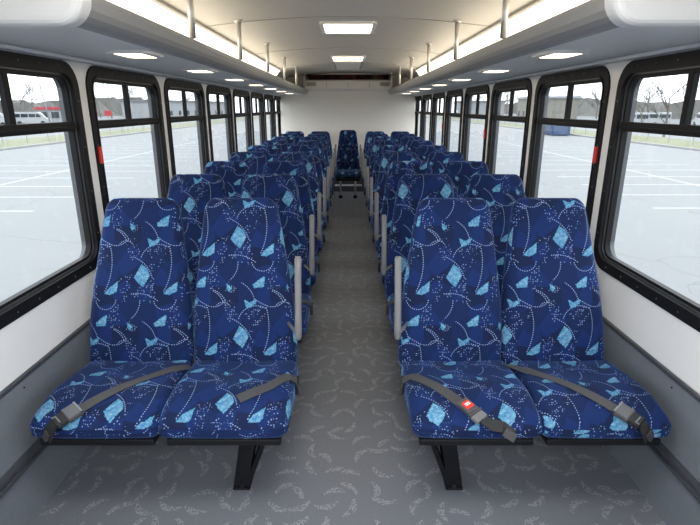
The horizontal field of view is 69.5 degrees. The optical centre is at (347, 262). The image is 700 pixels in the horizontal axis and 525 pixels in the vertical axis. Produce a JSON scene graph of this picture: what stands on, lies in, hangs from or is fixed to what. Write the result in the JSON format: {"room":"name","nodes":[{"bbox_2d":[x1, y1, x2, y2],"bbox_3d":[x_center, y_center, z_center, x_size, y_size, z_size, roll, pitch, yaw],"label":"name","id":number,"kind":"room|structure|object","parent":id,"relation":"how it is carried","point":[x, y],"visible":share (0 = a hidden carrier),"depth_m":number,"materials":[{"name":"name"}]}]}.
{"room":"vehicle interior","nodes":[
{"label":"vehicle interior","id":0,"kind":"room"},
{"bbox_2d":[0,49,280,524],"bbox_3d":[-1.211,-0.718,3.867,0.078,2.060,11.028,0,17,0],"label":"wall","id":1,"kind":"structure","parent":0,"point":[44,347],"depth_m":1.96,"materials":[{"name":"grey plastic"}]},
{"bbox_2d":[0,438,47,498],"bbox_3d":[-1.167,0.006,4.160,0.022,0.048,10.650,0,17,0],"label":"rail","id":2,"kind":"object","parent":1,"relation":"attached to","point":[23,463],"visible":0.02,"depth_m":1.79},
{"bbox_2d":[0,50,100,329],"bbox_3d":[-1.215,-0.294,1.870,0.074,0.910,0.941,0,17,0],"label":"window","id":3,"kind":"structure","parent":1,"relation":"in","point":[17,305],"depth_m":2.13,"materials":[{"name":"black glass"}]},
{"bbox_2d":[85,66,169,215],"bbox_3d":[-1.210,-0.592,2.842,0.084,0.910,0.941,0,17,0],"label":"window","id":4,"kind":"structure","parent":1,"relation":"in","point":[95,74],"depth_m":2.76,"materials":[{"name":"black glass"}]},
{"bbox_2d":[0,0,307,95],"bbox_3d":[-0.939,-1.924,5.028,0.498,0.350,7.853,0,17,0],"label":"luggage rack","id":5,"kind":"object","parent":1,"relation":"attached to","point":[81,31],"visible":0.98,"depth_m":1.82,"materials":[{"name":"plastic"}]},
{"bbox_2d":[105,50,163,58],"bbox_3d":[-0.886,-0.869,2.108,0.184,0.012,0.250,0,17,0],"label":"light","id":6,"kind":"object","parent":5,"relation":"attached to","point":[133,54],"visible":0.92,"depth_m":2.06,"materials":[{"name":"white"}]},
{"bbox_2d":[0,27,302,94],"bbox_3d":[-0.980,-1.803,5.094,0.410,0.048,7.798,0,17,0],"label":"shelf","id":7,"kind":"object","parent":5,"relation":"attached to","point":[77,44],"depth_m":2.02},
{"bbox_2d":[181,68,218,72],"bbox_3d":[-0.886,-1.151,3.028,0.184,0.012,0.250,0,17,0],"label":"light","id":8,"kind":"object","parent":5,"relation":"attached to","point":[192,70],"visible":0.94,"depth_m":2.94,"materials":[{"name":"white"}]},
{"bbox_2d":[221,78,247,80],"bbox_3d":[-0.886,-1.433,3.947,0.184,0.012,0.250,0,17,0],"label":"light","id":9,"kind":"object","parent":5,"relation":"attached to","point":[225,79],"visible":0.9,"depth_m":3.88,"materials":[{"name":"white"}]},
{"bbox_2d":[164,78,209,176],"bbox_3d":[-1.215,-0.890,3.814,0.074,0.910,0.941,0,17,0],"label":"window","id":10,"kind":"structure","parent":1,"relation":"in","point":[169,84],"depth_m":3.81,"materials":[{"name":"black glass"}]},
{"bbox_2d":[206,85,234,160],"bbox_3d":[-1.215,-1.188,4.786,0.074,0.910,0.941,0,17,0],"label":"window","id":11,"kind":"structure","parent":1,"relation":"in","point":[216,90],"depth_m":4.93,"materials":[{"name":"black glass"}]},
{"bbox_2d":[233,89,252,151],"bbox_3d":[-1.215,-1.486,5.758,0.074,0.910,0.941,0,17,0],"label":"window","id":12,"kind":"structure","parent":1,"relation":"in","point":[236,93],"depth_m":6.01,"materials":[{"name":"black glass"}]},
{"bbox_2d":[251,92,264,144],"bbox_3d":[-1.215,-1.784,6.731,0.074,0.910,0.941,0,17,0],"label":"window","id":13,"kind":"structure","parent":1,"relation":"in","point":[259,96],"depth_m":7.00,"materials":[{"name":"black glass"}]},
{"bbox_2d":[264,94,274,139],"bbox_3d":[-1.215,-2.082,7.702,0.074,0.910,0.941,0,17,0],"label":"window","id":14,"kind":"structure","parent":1,"relation":"in","point":[270,100],"depth_m":8.00,"materials":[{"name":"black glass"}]},
{"bbox_2d":[274,96,280,135],"bbox_3d":[-1.215,-2.379,8.675,0.074,0.910,0.941,0,17,0],"label":"window","id":15,"kind":"structure","parent":1,"relation":"in","point":[276,98],"depth_m":8.35,"materials":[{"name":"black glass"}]},
{"bbox_2d":[30,192,665,524],"bbox_3d":[0.000,0.295,4.248,2.500,0.100,10.750,0,17,0],"label":"floor","id":16,"kind":"structure","parent":0,"point":[350,453],"depth_m":2.17,"materials":[{"name":"carpet"}]},
{"bbox_2d":[29,198,301,489],"bbox_3d":[-0.668,0.352,1.991,0.974,1.115,0.722,0,17,0],"label":"seat","id":17,"kind":"object","parent":16,"relation":"on","point":[140,384],"visible":1,"depth_m":2.09,"materials":[{"name":"blue patterned fabric"},{"name":"black metal"},{"name":"grey webbing"}]},
{"bbox_2d":[29,360,192,438],"bbox_3d":[-0.877,0.512,1.944,0.457,0.146,0.482,0,17,0],"label":"cushion","id":18,"kind":"object","parent":17,"relation":"on","point":[105,399],"depth_m":1.79,"materials":[{"name":"fabric"}]},
{"bbox_2d":[158,360,297,438],"bbox_3d":[-0.435,0.512,1.944,0.457,0.146,0.482,0,17,0],"label":"cushion","id":19,"kind":"object","parent":17,"relation":"on","point":[204,399],"depth_m":1.80,"materials":[{"name":"fabric"}]},
{"bbox_2d":[167,174,314,342],"bbox_3d":[-0.668,0.117,2.756,0.974,1.115,0.722,0,17,0],"label":"seat","id":20,"kind":"object","parent":16,"relation":"on","point":[191,192],"visible":0.3,"depth_m":2.86,"materials":[{"name":"blue patterned fabric"},{"name":"black metal"},{"name":"grey webbing"}]},
{"bbox_2d":[192,294,194,316],"bbox_3d":[-0.877,0.277,2.709,0.457,0.146,0.482,0,17,0],"label":"cushion","id":21,"kind":"object","parent":20,"relation":"on","point":[193,295],"depth_m":2.72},
{"bbox_2d":[293,293,310,335],"bbox_3d":[-0.435,0.277,2.709,0.457,0.146,0.482,0,17,0],"label":"cushion","id":22,"kind":"object","parent":20,"relation":"on","point":[305,297],"depth_m":2.65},
{"bbox_2d":[204,161,321,290],"bbox_3d":[-0.668,-0.103,3.473,0.974,1.115,0.722,0,17,0],"label":"seat","id":23,"kind":"object","parent":16,"relation":"on","point":[233,173],"visible":0.24,"depth_m":3.58,"materials":[{"name":"blue patterned fabric"},{"name":"black metal"},{"name":"grey webbing"}]},
{"bbox_2d":[310,257,317,285],"bbox_3d":[-0.435,0.057,3.426,0.457,0.146,0.482,0,17,0],"label":"cushion","id":24,"kind":"object","parent":23,"relation":"on","point":[313,278],"depth_m":3.29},
{"bbox_2d":[230,152,325,255],"bbox_3d":[-0.668,-0.337,4.238,0.974,1.115,0.722,0,17,0],"label":"seat","id":25,"kind":"object","parent":16,"relation":"on","point":[256,161],"visible":0.16,"depth_m":4.35,"materials":[{"name":"blue patterned fabric"},{"name":"black metal"},{"name":"grey webbing"}]},
{"bbox_2d":[317,232,322,251],"bbox_3d":[-0.435,-0.177,4.191,0.457,0.146,0.482,0,17,0],"label":"cushion","id":26,"kind":"object","parent":25,"relation":"on","point":[320,243],"depth_m":4.00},
{"bbox_2d":[247,145,329,230],"bbox_3d":[-0.668,-0.572,5.003,0.974,1.115,0.722,0,17,0],"label":"seat","id":27,"kind":"object","parent":16,"relation":"on","point":[271,153],"visible":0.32,"depth_m":5.11,"materials":[{"name":"blue patterned fabric"},{"name":"black metal"},{"name":"grey plastic"}]},
{"bbox_2d":[261,140,331,211],"bbox_3d":[-0.668,-0.812,5.787,0.974,1.115,0.722,0,17,0],"label":"seat","id":28,"kind":"object","parent":16,"relation":"on","point":[282,146],"visible":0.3,"depth_m":5.90,"materials":[{"name":"blue patterned fabric"},{"name":"black metal"},{"name":"grey plastic"}]},
{"bbox_2d":[271,136,333,198],"bbox_3d":[-0.668,-1.049,6.561,0.974,1.115,0.722,0,17,0],"label":"seat","id":29,"kind":"object","parent":16,"relation":"on","point":[289,140],"visible":0.21,"depth_m":6.67,"materials":[{"name":"blue patterned fabric"},{"name":"black metal"},{"name":"grey plastic"}]},
{"bbox_2d":[279,134,334,188],"bbox_3d":[-0.668,-1.275,7.297,0.974,1.115,0.722,0,17,0],"label":"seat","id":30,"kind":"object","parent":16,"relation":"on","point":[296,137],"visible":0.2,"depth_m":7.41,"materials":[{"name":"blue patterned fabric"},{"name":"black metal"},{"name":"grey plastic"}]},
{"bbox_2d":[285,131,336,180],"bbox_3d":[-0.668,-1.500,8.034,0.974,1.115,0.722,0,17,0],"label":"seat","id":31,"kind":"object","parent":16,"relation":"on","point":[300,133],"visible":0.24,"depth_m":8.15,"materials":[{"name":"blue patterned fabric"},{"name":"black metal"},{"name":"grey plastic"}]},
{"bbox_2d":[335,130,360,197],"bbox_3d":[0.000,-1.651,8.525,0.420,1.115,0.694,0,17,0],"label":"seat","id":32,"kind":"object","parent":16,"relation":"on","point":[347,166],"visible":0.94,"depth_m":8.62,"materials":[{"name":"blue fabric"}]},
{"bbox_2d":[335,170,360,177],"bbox_3d":[0.000,-1.487,8.465,0.420,0.146,0.482,0,17,0],"label":"cushion","id":33,"kind":"object","parent":32,"relation":"on","point":[339,173],"depth_m":8.26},
{"bbox_2d":[359,131,409,180],"bbox_3d":[0.668,-1.500,8.034,0.974,1.115,0.722,0,17,0],"label":"seat","id":34,"kind":"object","parent":16,"relation":"on","point":[393,134],"visible":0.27,"depth_m":8.15,"materials":[{"name":"blue patterned fabric"},{"name":"black metal"},{"name":"grey plastic"}]},
{"bbox_2d":[361,134,414,186],"bbox_3d":[0.668,-1.275,7.297,0.974,1.115,0.722,0,17,0],"label":"seat","id":35,"kind":"object","parent":16,"relation":"on","point":[398,137],"visible":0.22,"depth_m":7.41,"materials":[{"name":"blue patterned fabric"},{"name":"black metal"},{"name":"grey plastic"}]},
{"bbox_2d":[362,136,422,195],"bbox_3d":[0.668,-1.049,6.561,0.974,1.115,0.722,0,17,0],"label":"seat","id":36,"kind":"object","parent":16,"relation":"on","point":[404,140],"visible":0.22,"depth_m":6.67,"materials":[{"name":"blue patterned fabric"},{"name":"black metal"},{"name":"grey plastic"}]},
{"bbox_2d":[364,140,432,209],"bbox_3d":[0.668,-0.812,5.787,0.974,1.115,0.722,0,17,0],"label":"seat","id":37,"kind":"object","parent":16,"relation":"on","point":[412,145],"visible":0.23,"depth_m":5.90,"materials":[{"name":"blue patterned fabric"},{"name":"black metal"},{"name":"grey plastic"}]},
{"bbox_2d":[366,145,446,227],"bbox_3d":[0.668,-0.572,5.003,0.974,1.115,0.722,0,17,0],"label":"seat","id":38,"kind":"object","parent":16,"relation":"on","point":[422,151],"visible":0.23,"depth_m":5.11,"materials":[{"name":"blue patterned fabric"},{"name":"black metal"},{"name":"grey plastic"}]},
{"bbox_2d":[370,152,463,250],"bbox_3d":[0.668,-0.337,4.238,0.974,1.115,0.722,0,17,0],"label":"seat","id":39,"kind":"object","parent":16,"relation":"on","point":[437,160],"visible":0.2,"depth_m":4.35,"materials":[{"name":"blue patterned fabric"},{"name":"black metal"},{"name":"grey plastic"}]},
{"bbox_2d":[374,161,488,284],"bbox_3d":[0.668,-0.103,3.473,0.974,1.115,0.722,0,17,0],"label":"seat","id":40,"kind":"object","parent":16,"relation":"on","point":[460,173],"visible":0.21,"depth_m":3.58,"materials":[{"name":"blue fabric"}]},
{"bbox_2d":[380,256,386,284],"bbox_3d":[0.450,0.057,3.426,0.457,0.146,0.482,0,17,0],"label":"cushion","id":41,"kind":"object","parent":40,"relation":"on","point":[383,277],"depth_m":3.26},
{"bbox_2d":[381,174,525,340],"bbox_3d":[0.668,0.117,2.756,0.974,1.115,0.722,0,17,0],"label":"seat","id":42,"kind":"object","parent":16,"relation":"on","point":[500,192],"visible":0.27,"depth_m":2.86,"materials":[{"name":"blue fabric"}]},
{"bbox_2d":[387,293,401,333],"bbox_3d":[0.450,0.277,2.709,0.457,0.146,0.482,0,17,0],"label":"cushion","id":43,"kind":"object","parent":42,"relation":"on","point":[390,296],"depth_m":2.70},
{"bbox_2d":[394,198,671,489],"bbox_3d":[0.668,0.352,1.991,0.974,1.115,0.722,0,17,0],"label":"seat","id":44,"kind":"object","parent":16,"relation":"on","point":[478,369],"visible":1,"depth_m":2.09,"materials":[{"name":"blue fabric"}]},
{"bbox_2d":[401,360,542,438],"bbox_3d":[0.450,0.512,1.944,0.457,0.146,0.482,0,17,0],"label":"cushion","id":45,"kind":"object","parent":44,"relation":"on","point":[446,399],"depth_m":1.80,"materials":[{"name":"fabric"}]},
{"bbox_2d":[509,360,671,438],"bbox_3d":[0.894,0.512,1.944,0.457,0.146,0.482,0,17,0],"label":"cushion","id":46,"kind":"object","parent":44,"relation":"on","point":[569,399],"depth_m":1.79,"materials":[{"name":"fabric"}]},
{"bbox_2d":[161,0,534,78],"bbox_3d":[0.000,-1.639,3.655,2.380,0.373,10.650,0,17,0],"label":"ceiling","id":47,"kind":"structure","parent":0,"point":[403,29],"depth_m":3.57,"materials":[{"name":"plastic"}]},
{"bbox_2d":[187,0,195,38],"bbox_3d":[-0.712,-1.144,2.284,0.056,0.238,0.056,0,17,0],"label":"pole","id":48,"kind":"object","parent":47,"relation":"attached to","point":[190,6],"visible":0.89,"depth_m":2.29,"materials":[{"name":"metal"}]},
{"bbox_2d":[107,0,281,75],"bbox_3d":[-1.042,-1.712,4.271,0.215,0.256,6.110,0,17,0],"label":"light strip","id":49,"kind":"object","parent":47,"relation":"attached to","point":[158,11],"visible":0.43,"depth_m":3.02,"materials":[{"name":"white"}]},
{"bbox_2d":[234,20,242,59],"bbox_3d":[-0.712,-1.459,3.314,0.056,0.238,0.056,0,17,0],"label":"pole","id":50,"kind":"object","parent":47,"relation":"attached to","point":[238,22],"visible":0.96,"depth_m":3.30,"materials":[{"name":"metal"}]},
{"bbox_2d":[264,43,269,71],"bbox_3d":[-0.712,-1.812,4.464,0.056,0.238,0.056,0,17,0],"label":"pole","id":51,"kind":"object","parent":47,"relation":"attached to","point":[265,44],"visible":0.91,"depth_m":4.45,"materials":[{"name":"metal"}]},
{"bbox_2d":[282,57,286,79],"bbox_3d":[-0.712,-2.183,5.674,0.056,0.238,0.056,0,17,0],"label":"pole","id":52,"kind":"object","parent":47,"relation":"attached to","point":[284,58],"visible":0.96,"depth_m":5.66,"materials":[{"name":"metal"}]},
{"bbox_2d":[319,21,376,33],"bbox_3d":[0.000,-1.746,3.753,0.405,0.020,0.520,0,17,0],"label":"recessed light","id":53,"kind":"object","parent":47,"relation":"in","point":[327,27],"visible":0.96,"depth_m":3.71,"materials":[{"name":"white"}]},
{"bbox_2d":[323,24,372,32],"bbox_3d":[0.000,-1.746,3.753,0.353,0.006,0.468,0,17,0],"label":"diffuser","id":54,"kind":"object","parent":53,"relation":"attached to","point":[327,28],"depth_m":3.76,"materials":[{"name":"white"}]},
{"bbox_2d":[332,61,363,69],"bbox_3d":[0.000,-2.754,7.053,0.400,0.026,1.260,0,17,0],"label":"ceiling light","id":55,"kind":"object","parent":47,"relation":"attached to","point":[339,65],"visible":0.87,"depth_m":6.88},
{"bbox_2d":[330,55,365,60],"bbox_3d":[0.000,-2.457,6.072,0.410,0.020,0.590,0,17,0],"label":"recessed light","id":56,"kind":"object","parent":47,"relation":"in","point":[333,57],"visible":0.99,"depth_m":5.93,"materials":[{"name":"white"}]},
{"bbox_2d":[333,57,362,60],"bbox_3d":[0.000,-2.456,6.072,0.358,0.006,0.538,0,17,0],"label":"diffuser","id":57,"kind":"object","parent":56,"relation":"attached to","point":[334,58],"depth_m":6.10,"materials":[{"name":"white"}]},
{"bbox_2d":[409,57,413,79],"bbox_3d":[0.712,-2.183,5.674,0.056,0.238,0.056,0,17,0],"label":"pole","id":58,"kind":"object","parent":47,"relation":"attached to","point":[411,58],"visible":0.98,"depth_m":5.66,"materials":[{"name":"metal"}]},
{"bbox_2d":[426,43,431,71],"bbox_3d":[0.712,-1.812,4.464,0.056,0.238,0.056,0,17,0],"label":"pole","id":59,"kind":"object","parent":47,"relation":"attached to","point":[427,44],"visible":0.97,"depth_m":4.45,"materials":[{"name":"metal"}]},
{"bbox_2d":[453,20,461,59],"bbox_3d":[0.712,-1.459,3.314,0.056,0.238,0.056,0,17,0],"label":"pole","id":60,"kind":"object","parent":47,"relation":"attached to","point":[457,22],"visible":0.94,"depth_m":3.30,"materials":[{"name":"metal"}]},
{"bbox_2d":[414,0,588,75],"bbox_3d":[1.042,-1.712,4.271,0.215,0.256,6.110,0,17,0],"label":"light strip","id":61,"kind":"object","parent":47,"relation":"attached to","point":[537,11],"visible":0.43,"depth_m":3.02,"materials":[{"name":"white"}]},
{"bbox_2d":[500,0,508,38],"bbox_3d":[0.712,-1.144,2.284,0.056,0.238,0.056,0,17,0],"label":"pole","id":62,"kind":"object","parent":47,"relation":"attached to","point":[505,5],"visible":0.9,"depth_m":2.29,"materials":[{"name":"metal"}]},
{"bbox_2d":[277,73,418,191],"bbox_3d":[0.000,-2.333,9.034,2.500,2.120,0.078,0,17,0],"label":"wall","id":63,"kind":"structure","parent":0,"point":[332,112],"depth_m":8.92,"materials":[{"name":"paint"}]},
{"bbox_2d":[297,75,305,87],"bbox_3d":[-0.812,-3.111,8.689,0.175,0.210,0.158,0,17,0],"label":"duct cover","id":64,"kind":"object","parent":63,"relation":"attached to","point":[299,77],"visible":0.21,"depth_m":8.61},
{"bbox_2d":[305,75,390,90],"bbox_3d":[0.000,-3.076,8.617,1.440,0.255,0.317,0,17,0],"label":"air conditioning unit","id":65,"kind":"object","parent":63,"relation":"attached to","point":[313,82],"visible":0.98,"depth_m":8.51,"materials":[{"name":"plastic"}]},
{"bbox_2d":[307,75,388,79],"bbox_3d":[0.000,-3.183,8.688,1.400,0.090,0.118,0,17,0],"label":"return grille","id":66,"kind":"object","parent":65,"relation":"attached to","point":[309,77],"depth_m":8.63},
{"bbox_2d":[390,75,398,87],"bbox_3d":[0.812,-3.111,8.689,0.175,0.210,0.158,0,17,0],"label":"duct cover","id":67,"kind":"object","parent":63,"relation":"attached to","point":[395,77],"visible":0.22,"depth_m":8.61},
{"bbox_2d":[415,49,699,524],"bbox_3d":[1.211,-0.718,3.867,0.078,2.060,11.028,0,17,0],"label":"wall","id":68,"kind":"structure","parent":0,"point":[649,344],"depth_m":1.95,"materials":[{"name":"grey plastic"}]},
{"bbox_2d":[415,96,421,135],"bbox_3d":[1.215,-2.379,8.675,0.074,0.910,0.941,0,17,0],"label":"window","id":69,"kind":"structure","parent":68,"relation":"in","point":[417,98],"depth_m":8.34,"materials":[{"name":"black metal"}]},
{"bbox_2d":[421,94,431,139],"bbox_3d":[1.215,-2.082,7.702,0.074,0.910,0.941,0,17,0],"label":"window","id":70,"kind":"structure","parent":68,"relation":"in","point":[425,100],"depth_m":8.00,"materials":[{"name":"black metal"}]},
{"bbox_2d":[430,92,444,144],"bbox_3d":[1.210,-1.784,6.731,0.084,0.910,0.941,0,17,0],"label":"window","id":71,"kind":"structure","parent":68,"relation":"in","point":[436,96],"depth_m":7.01,"materials":[{"name":"black metal"}]},
{"bbox_2d":[443,89,462,151],"bbox_3d":[1.215,-1.486,5.758,0.074,0.910,0.941,0,17,0],"label":"window","id":72,"kind":"structure","parent":68,"relation":"in","point":[454,93],"depth_m":6.03,"materials":[{"name":"black metal"}]},
{"bbox_2d":[461,85,489,161],"bbox_3d":[1.210,-1.188,4.786,0.084,0.910,0.941,0,17,0],"label":"window","id":73,"kind":"structure","parent":68,"relation":"in","point":[484,89],"depth_m":4.95,"materials":[{"name":"black metal"}]},
{"bbox_2d":[486,78,531,180],"bbox_3d":[1.215,-0.890,3.814,0.074,0.910,0.941,0,17,0],"label":"window","id":74,"kind":"structure","parent":68,"relation":"in","point":[521,84],"depth_m":3.83,"materials":[{"name":"black metal"}]},
{"bbox_2d":[388,0,699,95],"bbox_3d":[0.939,-1.924,5.028,0.498,0.350,7.853,0,17,0],"label":"luggage rack","id":75,"kind":"object","parent":68,"relation":"attached to","point":[613,31],"visible":0.98,"depth_m":1.81,"materials":[{"name":"plastic"}]},
{"bbox_2d":[448,78,474,80],"bbox_3d":[0.886,-1.433,3.947,0.184,0.012,0.250,0,17,0],"label":"light","id":76,"kind":"object","parent":75,"relation":"attached to","point":[450,79],"visible":0.91,"depth_m":3.88,"materials":[{"name":"white"}]},
{"bbox_2d":[477,68,514,72],"bbox_3d":[0.886,-1.151,3.028,0.184,0.012,0.250,0,17,0],"label":"light","id":77,"kind":"object","parent":75,"relation":"attached to","point":[486,70],"visible":0.94,"depth_m":2.94,"materials":[{"name":"white"}]},
{"bbox_2d":[393,27,699,94],"bbox_3d":[0.980,-1.803,5.094,0.410,0.048,7.798,0,17,0],"label":"shelf","id":78,"kind":"object","parent":75,"relation":"attached to","point":[613,44],"depth_m":2.00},
{"bbox_2d":[532,50,590,58],"bbox_3d":[0.886,-0.869,2.108,0.184,0.012,0.250,0,17,0],"label":"light","id":79,"kind":"object","parent":75,"relation":"attached to","point":[550,54],"visible":0.94,"depth_m":2.06,"materials":[{"name":"white"}]},
{"bbox_2d":[525,66,610,228],"bbox_3d":[1.210,-0.592,2.842,0.084,0.910,0.941,0,17,0],"label":"window","id":80,"kind":"structure","parent":68,"relation":"in","point":[599,74],"depth_m":2.75,"materials":[{"name":"black metal"}]},
{"bbox_2d":[594,49,699,331],"bbox_3d":[1.215,-0.294,1.870,0.074,0.910,0.941,0,17,0],"label":"window","id":81,"kind":"structure","parent":68,"relation":"in","point":[678,305],"depth_m":2.12,"materials":[{"name":"black metal"}]},
{"bbox_2d":[648,442,699,503],"bbox_3d":[1.167,0.006,4.160,0.022,0.048,10.650,0,17,0],"label":"rail","id":82,"kind":"object","parent":68,"relation":"attached to","point":[671,462],"visible":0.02,"depth_m":1.77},
{"label":"outside","id":83,"kind":"structure","parent":0,"visible":0},
{"bbox_2d":[0,114,276,140],"bbox_3d":[-145.000,-36.790,129.923,230.000,0.200,390.000,0,17,0],"label":"road surface","id":84,"kind":"object","parent":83,"point":[103,117],"depth_m":71.56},
{"bbox_2d":[12,78,41,111],"bbox_3d":[-65.738,-33.651,103.005,7.341,9.603,6.552,-8,19,-23],"label":"bare tree","id":85,"kind":"object","parent":84,"relation":"on","point":[25,90],"visible":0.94,"depth_m":102.50,"materials":[{"name":"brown plant"}]},
{"bbox_2d":[17,76,42,111],"bbox_3d":[-76.390,-40.186,122.946,5.493,10.396,6.991,9,19,26],"label":"bare tree","id":86,"kind":"object","parent":84,"relation":"on","point":[31,99],"visible":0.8,"depth_m":122.05,"materials":[{"name":"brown plant"}]},
{"bbox_2d":[15,112,51,123],"bbox_3d":[-53.019,-24.139,84.636,5.440,2.150,1.960,-5,18,-16],"label":"van","id":87,"kind":"object","parent":84,"relation":"on","point":[21,117],"visible":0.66,"depth_m":83.76,"materials":[{"name":"white metal"}]},
{"bbox_2d":[37,77,50,121],"bbox_3d":[-38.700,-20.611,63.759,1.599,7.662,0.240,0,17,0],"label":"mast","id":88,"kind":"object","parent":84,"relation":"on","point":[37,77],"visible":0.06,"depth_m":63.78,"materials":[{"name":"metal"}]},
{"bbox_2d":[33,107,61,121],"bbox_3d":[-55.000,-28.040,95.997,7.600,2.950,6.600,-11,20,-33],"label":"building","id":89,"kind":"structure","parent":84,"relation":"on","point":[54,113],"depth_m":92.80,"materials":[{"name":"white concrete"}]},
{"bbox_2d":[0,97,147,116],"bbox_3d":[-97.000,-54.191,174.009,30.000,7.237,324.500,0,17,0],"label":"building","id":90,"kind":"structure","parent":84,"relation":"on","point":[116,107],"depth_m":173.84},
{"bbox_2d":[99,83,114,118],"bbox_3d":[-66.188,-46.053,138.468,6.616,12.521,8.421,-2,17,-6],"label":"bare tree","id":91,"kind":"object","parent":84,"relation":"on","point":[102,85],"visible":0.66,"depth_m":137.78,"materials":[{"name":"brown plant"}]},
{"bbox_2d":[119,100,224,118],"bbox_3d":[-47.000,-43.504,143.553,12.600,4.650,40.600,3,17,9],"label":"building","id":92,"kind":"structure","parent":84,"relation":"on","point":[139,108],"depth_m":126.44,"materials":[{"name":"grey concrete"}]},
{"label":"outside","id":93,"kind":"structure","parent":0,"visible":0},
{"bbox_2d":[419,113,699,140],"bbox_3d":[145.000,-36.790,129.923,230.000,0.200,390.000,0,17,0],"label":"road surface","id":94,"kind":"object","parent":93,"point":[673,121],"depth_m":71.56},
{"bbox_2d":[456,101,505,118],"bbox_3d":[40.000,-47.899,157.895,12.600,4.650,44.600,3,17,9],"label":"building","id":95,"kind":"structure","parent":94,"relation":"on","point":[482,104],"depth_m":137.10,"materials":[{"name":"grey concrete"}]},
{"bbox_2d":[516,96,580,118],"bbox_3d":[42.000,-32.560,107.163,9.600,5.050,12.600,1,17,4],"label":"building","id":96,"kind":"structure","parent":94,"relation":"on","point":[556,104],"depth_m":101.44,"materials":[{"name":"grey concrete"}]},
{"bbox_2d":[581,86,601,118],"bbox_3d":[63.491,-41.596,129.046,7.288,9.534,6.505,-2,17,-7],"label":"bare tree","id":97,"kind":"object","parent":94,"relation":"on","point":[592,91],"visible":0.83,"depth_m":129.85,"materials":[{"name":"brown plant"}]},
{"bbox_2d":[504,97,699,119],"bbox_3d":[97.000,-54.194,174.008,30.000,7.243,324.500,0,17,0],"label":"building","id":98,"kind":"structure","parent":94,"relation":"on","point":[585,109],"depth_m":147.87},
{"bbox_2d":[634,113,649,122],"bbox_3d":[43.893,-21.498,76.019,1.960,2.150,5.440,6,18,20],"label":"van","id":99,"kind":"object","parent":94,"relation":"on","point":[637,118],"visible":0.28,"depth_m":73.55,"materials":[{"name":"white metal"}]},
{"bbox_2d":[636,83,666,121],"bbox_3d":[35.016,-18.280,59.461,5.268,5.714,2.726,13,21,35],"label":"bare tree","id":100,"kind":"object","parent":94,"relation":"on","point":[637,107],"visible":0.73,"depth_m":59.48,"materials":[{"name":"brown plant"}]},
{"bbox_2d":[643,85,659,112],"bbox_3d":[67.024,-35.863,111.797,4.530,8.671,7.930,13,21,37],"label":"bare tree","id":101,"kind":"object","parent":94,"relation":"on","point":[649,96],"visible":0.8,"depth_m":111.34,"materials":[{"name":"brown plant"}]},
{"bbox_2d":[638,80,666,111],"bbox_3d":[70.954,-39.315,120.875,9.103,9.954,5.201,9,19,28],"label":"bare tree","id":102,"kind":"object","parent":94,"relation":"on","point":[648,80],"visible":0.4,"depth_m":120.33,"materials":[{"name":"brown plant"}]},
{"bbox_2d":[649,112,671,123],"bbox_3d":[48.496,-22.377,78.886,1.960,2.150,5.440,4,17,12],"label":"van","id":103,"kind":"object","parent":94,"relation":"on","point":[654,118],"visible":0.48,"depth_m":76.58,"materials":[{"name":"white metal"}]},
{"bbox_2d":[641,75,686,136],"bbox_3d":[30.365,-15.713,48.832,5.449,7.044,3.296,12,21,34],"label":"bare tree","id":104,"kind":"object","parent":94,"relation":"on","point":[661,93],"visible":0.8,"depth_m":49.30,"materials":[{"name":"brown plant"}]},
{"bbox_2d":[670,75,686,111],"bbox_3d":[68.729,-34.497,104.238,5.538,10.482,7.049,9,19,28],"label":"bare tree","id":105,"kind":"object","parent":94,"relation":"on","point":[686,75],"visible":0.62,"depth_m":103.66,"materials":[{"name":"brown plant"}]},
{"bbox_2d":[692,112,699,124],"bbox_3d":[55.995,-22.377,78.886,1.960,2.150,5.440,5,18,15],"label":"van","id":106,"kind":"object","parent":94,"relation":"on","point":[696,120],"visible":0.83,"depth_m":79.96,"materials":[{"name":"white metal"}]},
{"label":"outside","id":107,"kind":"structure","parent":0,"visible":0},
{"bbox_2d":[0,115,276,147],"bbox_3d":[-27.000,-36.886,129.893,6.000,0.200,390.000,0,17,0],"label":"grass verge","id":108,"kind":"structure","parent":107,"point":[11,143],"depth_m":49.72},
{"bbox_2d":[1,117,244,144],"bbox_3d":[-26.000,-22.242,79.471,0.061,1.550,111.070,0,17,0],"label":"wire fence","id":109,"kind":"object","parent":108,"relation":"on","point":[244,117],"visible":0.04,"depth_m":45.00,"materials":[{"name":"metal"}]},
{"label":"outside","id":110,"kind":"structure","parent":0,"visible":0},
{"bbox_2d":[419,115,699,148],"bbox_3d":[27.000,-36.886,129.893,6.000,0.200,390.000,0,17,0],"label":"grass verge","id":111,"kind":"structure","parent":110,"point":[683,143],"depth_m":46.47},
{"bbox_2d":[455,118,699,144],"bbox_3d":[26.000,-22.242,79.471,0.061,1.550,111.070,0,17,0],"label":"wire fence","id":112,"kind":"object","parent":111,"relation":"on","point":[455,118],"visible":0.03,"depth_m":43.63,"materials":[{"name":"metal"}]},
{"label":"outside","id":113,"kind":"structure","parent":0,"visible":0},
{"bbox_2d":[0,117,699,303],"bbox_3d":[0.000,-36.886,129.893,48.000,0.001,390.000,0,17,0],"label":"ground","id":114,"kind":"structure","parent":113,"point":[657,235],"depth_m":18.08,"materials":[{"name":"asphalt"}]},
{"bbox_2d":[0,116,276,150],"bbox_3d":[-23.900,-36.952,129.873,0.200,0.140,390.000,0,17,0],"label":"kerb","id":115,"kind":"object","parent":114,"relation":"on","point":[49,143],"depth_m":42.14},
{"bbox_2d":[545,125,570,134],"bbox_3d":[22.400,-14.524,54.120,1.880,1.550,3.200,1,17,4],"label":"storage container","id":116,"kind":"object","parent":114,"relation":"on","point":[549,129],"visible":0.53,"depth_m":52.74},
{"bbox_2d":[419,116,699,150],"bbox_3d":[23.900,-36.952,129.873,0.200,0.140,390.000,0,17,0],"label":"kerb","id":117,"kind":"object","parent":114,"relation":"on","point":[646,143],"depth_m":40.49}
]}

